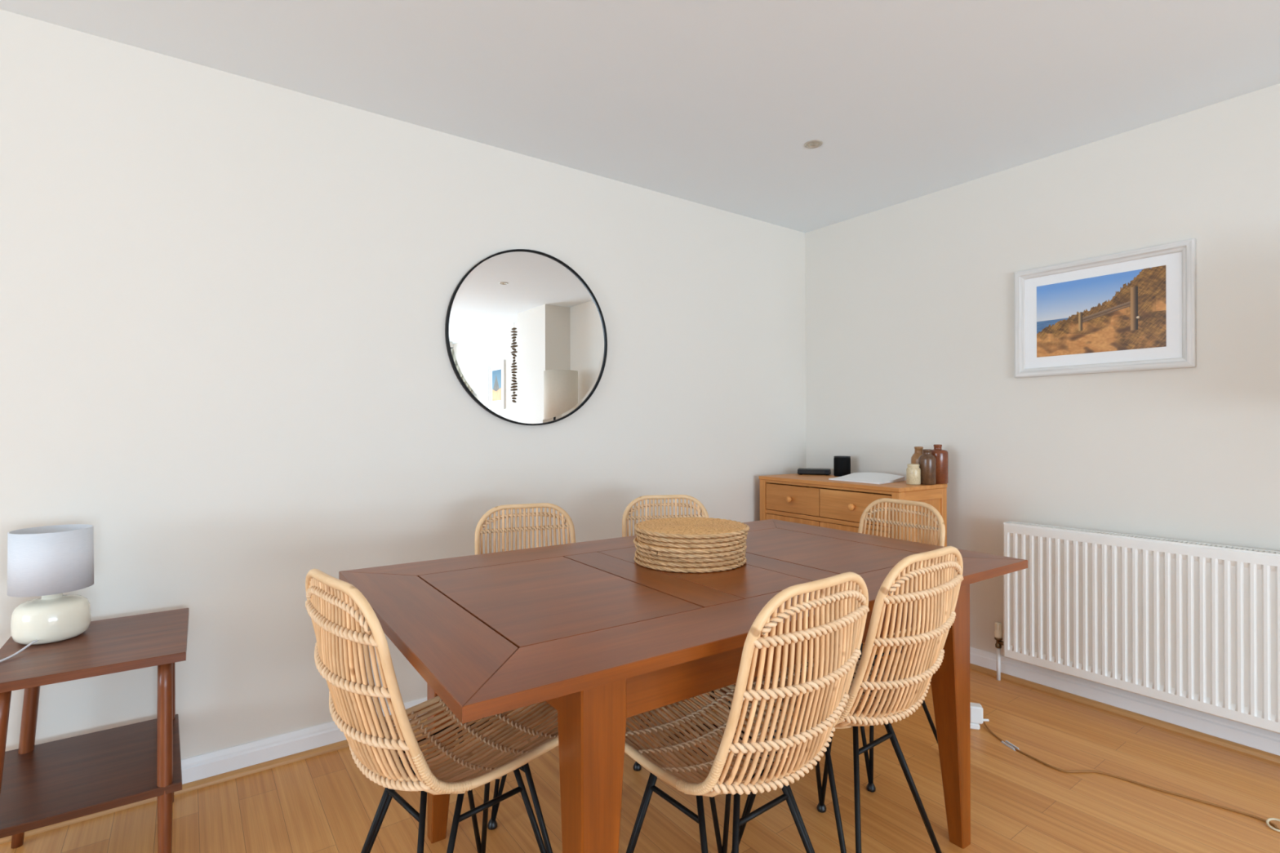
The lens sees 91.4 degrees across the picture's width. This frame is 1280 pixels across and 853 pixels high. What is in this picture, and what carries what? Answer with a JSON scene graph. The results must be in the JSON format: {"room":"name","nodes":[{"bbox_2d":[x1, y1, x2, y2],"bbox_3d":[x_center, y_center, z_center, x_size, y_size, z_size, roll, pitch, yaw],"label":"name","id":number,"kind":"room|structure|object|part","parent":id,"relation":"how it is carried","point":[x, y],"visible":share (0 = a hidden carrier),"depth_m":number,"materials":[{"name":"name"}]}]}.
{"room":"dining room","nodes":[
{"label":"dining room","id":0,"kind":"room"},
{"bbox_2d":[0,8,805,759],"bbox_3d":[-2.070,-0.009,1.722,7.840,2.400,0.120,0,0,-36],"label":"wall","id":1,"kind":"structure","parent":0,"point":[225,297],"depth_m":2.23,"materials":[{"name":"paint"}]},
{"bbox_2d":[0,719,426,844],"bbox_3d":[-2.024,1.180,1.644,7.582,0.020,0.019,0,0,-36],"label":"trim","id":2,"kind":"structure","parent":1,"relation":"attached to","point":[235,774],"depth_m":2.09,"materials":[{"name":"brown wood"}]},
{"bbox_2d":[181,697,426,784],"bbox_3d":[-2.027,1.143,1.664,7.600,0.095,0.018,0,0,-36],"label":"baseboard","id":3,"kind":"structure","parent":1,"relation":"attached to","point":[213,763],"depth_m":2.17,"materials":[{"name":"white paint"}]},
{"bbox_2d":[444,248,607,425],"bbox_3d":[-0.479,-0.395,2.788,0.780,0.780,0.026,0,0,-36],"label":"round mirror","id":4,"kind":"object","parent":1,"relation":"attached to","point":[526,335],"visible":1,"depth_m":2.77,"materials":[{"name":"black metal"}]},
{"bbox_2d":[0,0,1279,233],"bbox_3d":[-0.097,-1.269,-0.993,7.840,0.100,6.840,0,0,-36],"label":"ceiling","id":5,"kind":"structure","parent":0,"point":[716,104],"depth_m":2.14,"materials":[{"name":"paint"}]},
{"bbox_2d":[804,139,822,148],"bbox_3d":[0.745,-1.211,2.681,0.077,0.005,0.077,0,0,-36],"label":"recessed light","id":6,"kind":"object","parent":5,"relation":"in","point":[814,144],"visible":1,"depth_m":2.68,"materials":[{"name":"silver metal"}]},
{"bbox_2d":[0,651,1279,852],"bbox_3d":[-0.092,1.231,-0.998,7.840,0.100,6.840,0,0,-36],"label":"floor","id":7,"kind":"structure","parent":0,"point":[322,803],"depth_m":1.94,"materials":[{"name":"brown wood"}]},
{"bbox_2d":[0,608,189,852],"bbox_3d":[-1.490,0.887,1.694,0.434,0.606,0.502,0,0,-36],"label":"side table","id":8,"kind":"object","parent":7,"relation":"on","point":[47,784],"visible":0.95,"depth_m":1.62,"materials":[{"name":"brown wood"}]},
{"bbox_3d":[-1.488,0.897,1.425,0.033,0.586,0.082,0,0,18],"label":"leg","id":9,"kind":"part","parent":8,"relation":"part of","materials":[{"name":"brown wood"}]},
{"bbox_3d":[-1.743,0.898,1.777,0.076,0.585,0.033,0,0,-12],"label":"leg","id":10,"kind":"part","parent":8,"relation":"part of","materials":[{"name":"brown wood"}]},
{"bbox_2d":[0,524,93,662],"bbox_3d":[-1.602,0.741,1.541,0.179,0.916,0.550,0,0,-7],"label":"table lamp","id":11,"kind":"object","parent":8,"relation":"on","point":[47,562],"visible":1,"depth_m":1.67,"materials":[{"name":"beige ceramic"}]},
{"bbox_3d":[-1.552,0.881,1.444,0.156,0.634,0.402,0,0,8],"label":"power cord","id":12,"kind":"part","parent":11,"relation":"part of","materials":[{"name":"white plastic"}]},
{"bbox_3d":[-1.627,0.366,1.728,0.175,0.165,0.175,0,0,-36],"label":"lamp shade","id":13,"kind":"part","parent":11,"relation":"part of","materials":[{"name":"fabric"}]},
{"bbox_2d":[0,714,182,838],"bbox_3d":[-1.500,0.933,1.694,0.418,0.020,0.490,0,0,-36],"label":"shelf","id":14,"kind":"object","parent":8,"relation":"attached to","point":[47,784],"depth_m":1.65,"materials":[{"name":"brown wood"}]},
{"bbox_3d":[-1.228,0.897,1.615,0.033,0.584,0.060,0,0,-36],"label":"leg","id":15,"kind":"part","parent":8,"relation":"part of","materials":[{"name":"brown wood"}]},
{"bbox_3d":[-1.483,0.898,1.965,0.033,0.584,0.048,0,0,-36],"label":"leg","id":16,"kind":"part","parent":8,"relation":"part of","materials":[{"name":"brown wood"}]},
{"bbox_2d":[305,568,558,852],"bbox_3d":[-0.418,0.738,1.397,0.425,0.898,0.548,0,0,44],"label":"rattan chair","id":17,"kind":"object","parent":7,"relation":"on","point":[344,623],"visible":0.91,"depth_m":1.24,"materials":[{"name":"wicker"}]},
{"bbox_3d":[-0.561,0.504,1.252,0.350,0.413,0.128,0,0,44],"label":"backrest","id":18,"kind":"part","parent":17,"relation":"part of","materials":[{"name":"wicker"}]},
{"bbox_3d":[-0.604,0.956,1.384,0.192,0.447,0.088,0,0,-19],"label":"leg","id":19,"kind":"part","parent":17,"relation":"part of","materials":[{"name":"black metal"}]},
{"bbox_3d":[-0.427,0.955,1.210,0.088,0.447,0.192,0,0,18],"label":"leg","id":20,"kind":"part","parent":17,"relation":"part of","materials":[{"name":"black metal"}]},
{"bbox_3d":[-0.394,0.702,1.421,0.395,0.101,0.464,0,0,44],"label":"seat","id":21,"kind":"part","parent":17,"relation":"part of","materials":[{"name":"wicker"}]},
{"bbox_3d":[-0.428,0.956,1.591,0.085,0.446,0.161,0,0,-23],"label":"leg","id":22,"kind":"part","parent":17,"relation":"part of","materials":[{"name":"black metal"}]},
{"bbox_3d":[-0.223,0.955,1.389,0.161,0.446,0.085,0,0,22],"label":"leg","id":23,"kind":"part","parent":17,"relation":"part of","materials":[{"name":"black metal"}]},
{"bbox_2d":[474,502,575,830],"bbox_3d":[-0.332,0.739,2.106,0.425,0.898,0.548,0,0,-23],"label":"rattan chair","id":24,"kind":"object","parent":7,"relation":"on","point":[492,824],"visible":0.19,"depth_m":2.33,"materials":[{"name":"wicker"}]},
{"bbox_3d":[-0.412,0.956,1.929,0.085,0.446,0.161,0,0,44],"label":"leg","id":25,"kind":"part","parent":24,"relation":"part of","materials":[{"name":"black metal"}]},
{"bbox_3d":[-0.412,0.506,2.293,0.350,0.413,0.128,0,0,-23],"label":"backrest","id":26,"kind":"part","parent":24,"relation":"part of","materials":[{"name":"wicker"}]},
{"bbox_2d":[622,494,742,771],"bbox_3d":[0.151,0.738,2.388,0.425,0.898,0.548,0,0,-10],"label":"rattan chair","id":27,"kind":"object","parent":7,"relation":"on","point":[629,509],"visible":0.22,"depth_m":2.63,"materials":[{"name":"wicker"}]},
{"bbox_3d":[0.115,0.505,2.589,0.350,0.413,0.128,0,0,-10],"label":"backrest","id":28,"kind":"part","parent":27,"relation":"part of","materials":[{"name":"wicker"}]},
{"bbox_2d":[338,519,1027,852],"bbox_3d":[0.161,0.792,1.792,1.708,0.787,1.024,0,0,-35],"label":"dining table","id":29,"kind":"object","parent":7,"relation":"on","point":[605,638],"visible":0.73,"depth_m":1.34,"materials":[{"name":"brown wood"}]},
{"bbox_3d":[-0.554,0.806,1.799,0.092,0.763,0.092,0,0,-35],"label":"leg","id":30,"kind":"part","parent":29,"relation":"part of","materials":[{"name":"brown wood"}]},
{"bbox_3d":[-0.086,0.804,1.121,0.092,0.763,0.092,0,0,-35],"label":"leg","id":31,"kind":"part","parent":29,"relation":"part of","materials":[{"name":"brown wood"}]},
{"bbox_2d":[634,555,746,573],"bbox_3d":[0.148,0.393,1.859,0.334,0.012,0.333,0,0,38],"label":"woven placemat","id":32,"kind":"object","parent":29,"relation":"on","point":[710,569],"visible":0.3,"depth_m":1.72,"materials":[{"name":"wicker"}]},
{"bbox_2d":[634,551,745,567],"bbox_3d":[0.148,0.379,1.861,0.329,0.012,0.329,0,0,38],"label":"woven placemat","id":33,"kind":"object","parent":32,"relation":"on","point":[719,563],"visible":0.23,"depth_m":1.72,"materials":[{"name":"wicker"}]},
{"bbox_2d":[635,548,746,562],"bbox_3d":[0.151,0.366,1.860,0.326,0.012,0.326,0,0,0],"label":"woven placemat","id":34,"kind":"object","parent":33,"relation":"on","point":[645,554],"visible":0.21,"depth_m":1.72,"materials":[{"name":"wicker"}]},
{"bbox_2d":[635,544,746,558],"bbox_3d":[0.150,0.352,1.855,0.330,0.012,0.330,0,0,38],"label":"woven placemat","id":35,"kind":"object","parent":34,"relation":"on","point":[744,548],"visible":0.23,"depth_m":1.71,"materials":[{"name":"wicker"}]},
{"bbox_2d":[633,537,746,553],"bbox_3d":[0.147,0.339,1.852,0.333,0.012,0.333,0,0,37],"label":"woven placemat","id":36,"kind":"object","parent":35,"relation":"on","point":[644,545],"visible":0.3,"depth_m":1.71,"materials":[{"name":"wicker"}]},
{"bbox_2d":[636,535,746,548],"bbox_3d":[0.153,0.326,1.856,0.326,0.012,0.326,0,0,31],"label":"woven placemat","id":37,"kind":"object","parent":36,"relation":"on","point":[724,544],"visible":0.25,"depth_m":1.72,"materials":[{"name":"wicker"}]},
{"bbox_2d":[635,529,747,543],"bbox_3d":[0.152,0.312,1.855,0.333,0.012,0.333,0,0,-43],"label":"woven placemat","id":38,"kind":"object","parent":37,"relation":"on","point":[732,538],"visible":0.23,"depth_m":1.71,"materials":[{"name":"wicker"}]},
{"bbox_2d":[634,516,749,538],"bbox_3d":[0.153,0.299,1.857,0.342,0.012,0.341,0,0,-30],"label":"woven placemat","id":39,"kind":"object","parent":38,"relation":"on","point":[683,527],"visible":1,"depth_m":1.81,"materials":[{"name":"wicker"}]},
{"bbox_3d":[0.875,0.803,1.785,0.092,0.763,0.092,0,0,-35],"label":"leg","id":40,"kind":"part","parent":29,"relation":"part of","materials":[{"name":"brown wood"}]},
{"bbox_2d":[624,572,869,852],"bbox_3d":[0.185,0.736,1.384,0.425,0.898,0.548,0,0,-38],"label":"rattan chair","id":41,"kind":"object","parent":7,"relation":"on","point":[838,629],"visible":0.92,"depth_m":1.21,"materials":[{"name":"wicker"}]},
{"bbox_3d":[-0.009,0.955,1.397,0.161,0.446,0.085,0,0,-15],"label":"leg","id":42,"kind":"part","parent":41,"relation":"part of","materials":[{"name":"black metal"}]},
{"bbox_3d":[0.217,0.954,1.575,0.085,0.446,0.161,0,0,29],"label":"leg","id":43,"kind":"part","parent":41,"relation":"part of","materials":[{"name":"black metal"}]},
{"bbox_3d":[0.174,0.954,1.197,0.088,0.447,0.192,0,0,-11],"label":"leg","id":44,"kind":"part","parent":41,"relation":"part of","materials":[{"name":"black metal"}]},
{"bbox_3d":[0.164,0.701,1.411,0.395,0.101,0.464,0,0,-38],"label":"seat","id":45,"kind":"part","parent":41,"relation":"part of","materials":[{"name":"wicker"}]},
{"bbox_3d":[0.310,0.502,1.225,0.350,0.413,0.128,0,0,-38],"label":"backrest","id":46,"kind":"part","parent":41,"relation":"part of","materials":[{"name":"wicker"}]},
{"bbox_3d":[0.369,0.954,1.351,0.192,0.447,0.088,0,0,25],"label":"leg","id":47,"kind":"part","parent":41,"relation":"part of","materials":[{"name":"black metal"}]},
{"bbox_2d":[731,546,963,852],"bbox_3d":[0.520,0.736,1.655,0.425,0.898,0.548,0,0,-37],"label":"rattan chair","id":48,"kind":"object","parent":7,"relation":"on","point":[941,570],"visible":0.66,"depth_m":1.45,"materials":[{"name":"wicker"}]},
{"bbox_3d":[0.327,0.954,1.671,0.161,0.446,0.085,0,0,-14],"label":"leg","id":49,"kind":"part","parent":48,"relation":"part of","materials":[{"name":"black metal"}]},
{"bbox_3d":[0.555,0.954,1.846,0.085,0.446,0.161,0,0,30],"label":"leg","id":50,"kind":"part","parent":48,"relation":"part of","materials":[{"name":"black metal"}]},
{"bbox_3d":[0.499,0.701,1.682,0.395,0.101,0.464,0,0,-37],"label":"seat","id":51,"kind":"part","parent":48,"relation":"part of","materials":[{"name":"wicker"}]},
{"bbox_3d":[0.507,0.954,1.469,0.088,0.447,0.192,0,0,-11],"label":"leg","id":52,"kind":"part","parent":48,"relation":"part of","materials":[{"name":"black metal"}]},
{"bbox_3d":[0.643,0.502,1.494,0.350,0.413,0.128,0,0,-37],"label":"backrest","id":53,"kind":"part","parent":48,"relation":"part of","materials":[{"name":"wicker"}]},
{"bbox_3d":[0.704,0.954,1.619,0.192,0.447,0.088,0,0,26],"label":"leg","id":54,"kind":"part","parent":48,"relation":"part of","materials":[{"name":"black metal"}]},
{"bbox_2d":[758,473,947,675],"bbox_3d":[1.087,0.734,3.316,0.418,0.905,0.894,0,0,-34],"label":"sideboard","id":55,"kind":"object","parent":7,"relation":"on","point":[813,500],"visible":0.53,"depth_m":3.16,"materials":[{"name":"brown wood"}]},
{"bbox_3d":[0.808,0.395,3.382,0.031,0.035,0.035,0,0,-34],"label":"knob","id":56,"kind":"part","parent":55,"relation":"part of","materials":[{"name":"brown wood"}]},
{"bbox_3d":[0.829,0.774,3.395,0.017,0.561,0.378,0,0,-34],"label":"door","id":57,"kind":"part","parent":55,"relation":"part of","materials":[{"name":"brown wood"}]},
{"bbox_3d":[0.828,0.395,3.396,0.017,0.145,0.378,0,0,-34],"label":"drawer","id":58,"kind":"part","parent":55,"relation":"part of","materials":[{"name":"brown wood"}]},
{"bbox_2d":[797,467,831,475],"bbox_3d":[1.027,0.266,3.682,0.186,0.032,0.116,0,0,17],"label":"box","id":59,"kind":"object","parent":55,"relation":"on","point":[801,471],"visible":1,"depth_m":3.63,"materials":[{"name":"black plastic"}]},
{"bbox_2d":[833,455,850,476],"bbox_3d":[1.151,0.225,3.554,0.091,0.113,0.091,0,0,-36],"label":"smart speaker","id":60,"kind":"object","parent":55,"relation":"on","point":[842,464],"visible":0.86,"depth_m":3.52},
{"bbox_3d":[1.033,0.394,3.050,0.031,0.035,0.035,0,0,-34],"label":"knob","id":61,"kind":"part","parent":55,"relation":"part of","materials":[{"name":"brown wood"}]},
{"bbox_3d":[1.053,0.394,3.063,0.017,0.145,0.418,0,0,-34],"label":"drawer","id":62,"kind":"part","parent":55,"relation":"part of","materials":[{"name":"brown wood"}]},
{"bbox_3d":[1.054,0.773,3.062,0.017,0.561,0.418,0,0,-34],"label":"door","id":63,"kind":"part","parent":55,"relation":"part of","materials":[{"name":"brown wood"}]},
{"bbox_2d":[828,472,904,484],"bbox_3d":[1.178,0.264,3.257,0.300,0.033,0.355,0,0,-36],"label":"paper pad","id":64,"kind":"object","parent":55,"relation":"on","point":[864,477],"visible":1,"depth_m":3.23,"materials":[{"name":"white paper"}]},
{"bbox_2d":[906,463,920,484],"bbox_3d":[1.325,0.231,3.025,0.064,0.098,0.064,0,0,-36],"label":"jar","id":65,"kind":"object","parent":55,"relation":"on","point":[913,471],"visible":1,"depth_m":3.00,"materials":[{"name":"beige ceramic"}]},
{"bbox_2d":[911,446,923,463],"bbox_3d":[1.412,0.191,3.163,0.072,0.178,0.072,0,0,-36],"label":"bottle","id":66,"kind":"object","parent":55,"relation":"on","point":[918,451],"visible":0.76,"depth_m":3.15,"materials":[{"name":"brown ceramic"}]},
{"bbox_2d":[918,448,936,484],"bbox_3d":[1.397,0.196,3.035,0.078,0.169,0.078,0,0,-36],"label":"bottle","id":67,"kind":"object","parent":55,"relation":"on","point":[927,462],"visible":0.96,"depth_m":3.00,"materials":[{"name":"brown ceramic"}]},
{"bbox_2d":[931,444,948,484],"bbox_3d":[1.472,0.184,3.085,0.093,0.191,0.093,0,0,-36],"label":"bottle","id":68,"kind":"object","parent":55,"relation":"on","point":[941,455],"visible":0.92,"depth_m":3.04,"materials":[{"name":"brown ceramic"}]},
{"bbox_2d":[780,497,945,792],"bbox_3d":[0.813,0.737,2.306,0.548,0.898,0.425,0,0,-32],"label":"rattan chair","id":69,"kind":"object","parent":7,"relation":"on","point":[940,526],"visible":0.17,"depth_m":2.40,"materials":[{"name":"wicker"}]},
{"bbox_3d":[0.868,0.955,2.484,0.088,0.447,0.192,0,0,31],"label":"leg","id":70,"kind":"part","parent":69,"relation":"part of","materials":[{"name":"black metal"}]},
{"bbox_3d":[0.778,0.954,2.115,0.085,0.446,0.161,0,0,-9],"label":"leg","id":71,"kind":"part","parent":69,"relation":"part of","materials":[{"name":"black metal"}]},
{"bbox_3d":[0.986,0.503,2.413,0.128,0.413,0.350,0,0,-32],"label":"backrest","id":72,"kind":"part","parent":69,"relation":"part of","materials":[{"name":"wicker"}]},
{"bbox_3d":[0.997,0.954,2.273,0.192,0.447,0.088,0,0,-5],"label":"leg","id":73,"kind":"part","parent":69,"relation":"part of","materials":[{"name":"black metal"}]},
{"bbox_2d":[969,702,989,729],"bbox_3d":[1.331,1.141,2.457,0.076,0.088,0.054,0,0,18],"label":"plug adaptor","id":74,"kind":"object","parent":7,"relation":"on","point":[976,718],"visible":0.74,"depth_m":2.44,"materials":[{"name":"white plastic"}]},
{"bbox_3d":[1.321,1.130,2.461,0.050,0.066,0.048,0,0,18],"label":"casing","id":75,"kind":"part","parent":74,"relation":"part of","materials":[{"name":"white plastic"}]},
{"bbox_2d":[1000,740,1019,751],"bbox_3d":[1.372,1.181,2.314,0.024,0.006,0.068,0,0,-11],"label":"clip","id":76,"kind":"object","parent":7,"relation":"on","point":[1002,741],"visible":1,"depth_m":2.31,"materials":[{"name":"white plastic"}]},
{"bbox_2d":[982,721,1279,830],"bbox_3d":[1.744,1.164,1.899,0.170,0.037,1.436,0,0,-38],"label":"cable","id":77,"kind":"object","parent":7,"relation":"on","point":[984,722],"visible":0.96,"depth_m":2.06,"materials":[{"name":"plastic"}]},
{"bbox_2d":[1266,817,1279,831],"bbox_3d":[1.877,1.173,1.837,0.050,0.018,0.050,0,0,-36],"label":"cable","id":78,"kind":"object","parent":7,"relation":"on","point":[1268,820],"visible":1,"depth_m":1.85,"materials":[{"name":"white plastic"}]},
{"bbox_2d":[805,83,1279,656],"bbox_3d":[3.063,-0.021,1.226,0.120,2.400,6.720,0,0,-36],"label":"wall","id":79,"kind":"structure","parent":0,"point":[910,305],"depth_m":2.77,"materials":[{"name":"paint"}]},
{"bbox_2d":[1013,238,1195,377],"bbox_3d":[1.937,-0.473,2.650,0.023,0.492,0.642,0,0,-36],"label":"framed picture","id":80,"kind":"object","parent":79,"relation":"attached to","point":[1135,309],"visible":1,"depth_m":2.62,"materials":[{"name":"white wood"}]},
{"bbox_2d":[1036,265,1166,357],"bbox_3d":[1.942,-0.476,2.654,0.001,0.322,0.464,0,0,-36],"label":"print","id":81,"kind":"object","parent":80,"relation":"attached to","point":[1125,310],"depth_m":2.63},
{"bbox_2d":[969,646,1279,755],"bbox_3d":[1.916,1.136,2.687,0.018,0.095,3.000,0,0,-36],"label":"baseboard","id":82,"kind":"structure","parent":79,"relation":"attached to","point":[1254,737],"depth_m":2.53,"materials":[{"name":"white paint"}]},
{"bbox_2d":[969,662,1279,763],"bbox_3d":[1.906,1.174,2.669,0.019,0.020,2.982,0,0,-36],"label":"trim","id":83,"kind":"structure","parent":79,"relation":"attached to","point":[1238,747],"depth_m":2.52,"materials":[{"name":"brown wood"}]},
{"bbox_2d":[1003,520,1279,733],"bbox_3d":[2.122,0.746,2.323,0.111,0.617,1.406,0,0,-36],"label":"panel radiator","id":84,"kind":"object","parent":79,"relation":"attached to","point":[1193,625],"visible":1,"depth_m":2.43,"materials":[{"name":"metal"}]},
{"bbox_2d":[994,622,1003,680],"bbox_3d":[1.682,1.045,2.912,0.033,0.271,0.036,0,0,-36],"label":"radiator valve","id":85,"kind":"object","parent":84,"relation":"attached to","point":[998,625],"visible":0.98,"depth_m":2.90,"materials":[{"name":"beige metal"}]},
{"bbox_2d":[1004,520,1279,555],"bbox_3d":[2.108,0.448,2.313,0.070,0.021,1.404,0,0,-36],"label":"grille","id":86,"kind":"object","parent":84,"relation":"attached to","point":[1193,548],"depth_m":2.47,"materials":[{"name":"metal"}]},
{"bbox_3d":[2.135,0.748,2.331,0.010,0.614,1.404,0,0,-36],"label":"panel","id":87,"kind":"part","parent":84,"relation":"part of","materials":[{"name":"metal"}]}
]}

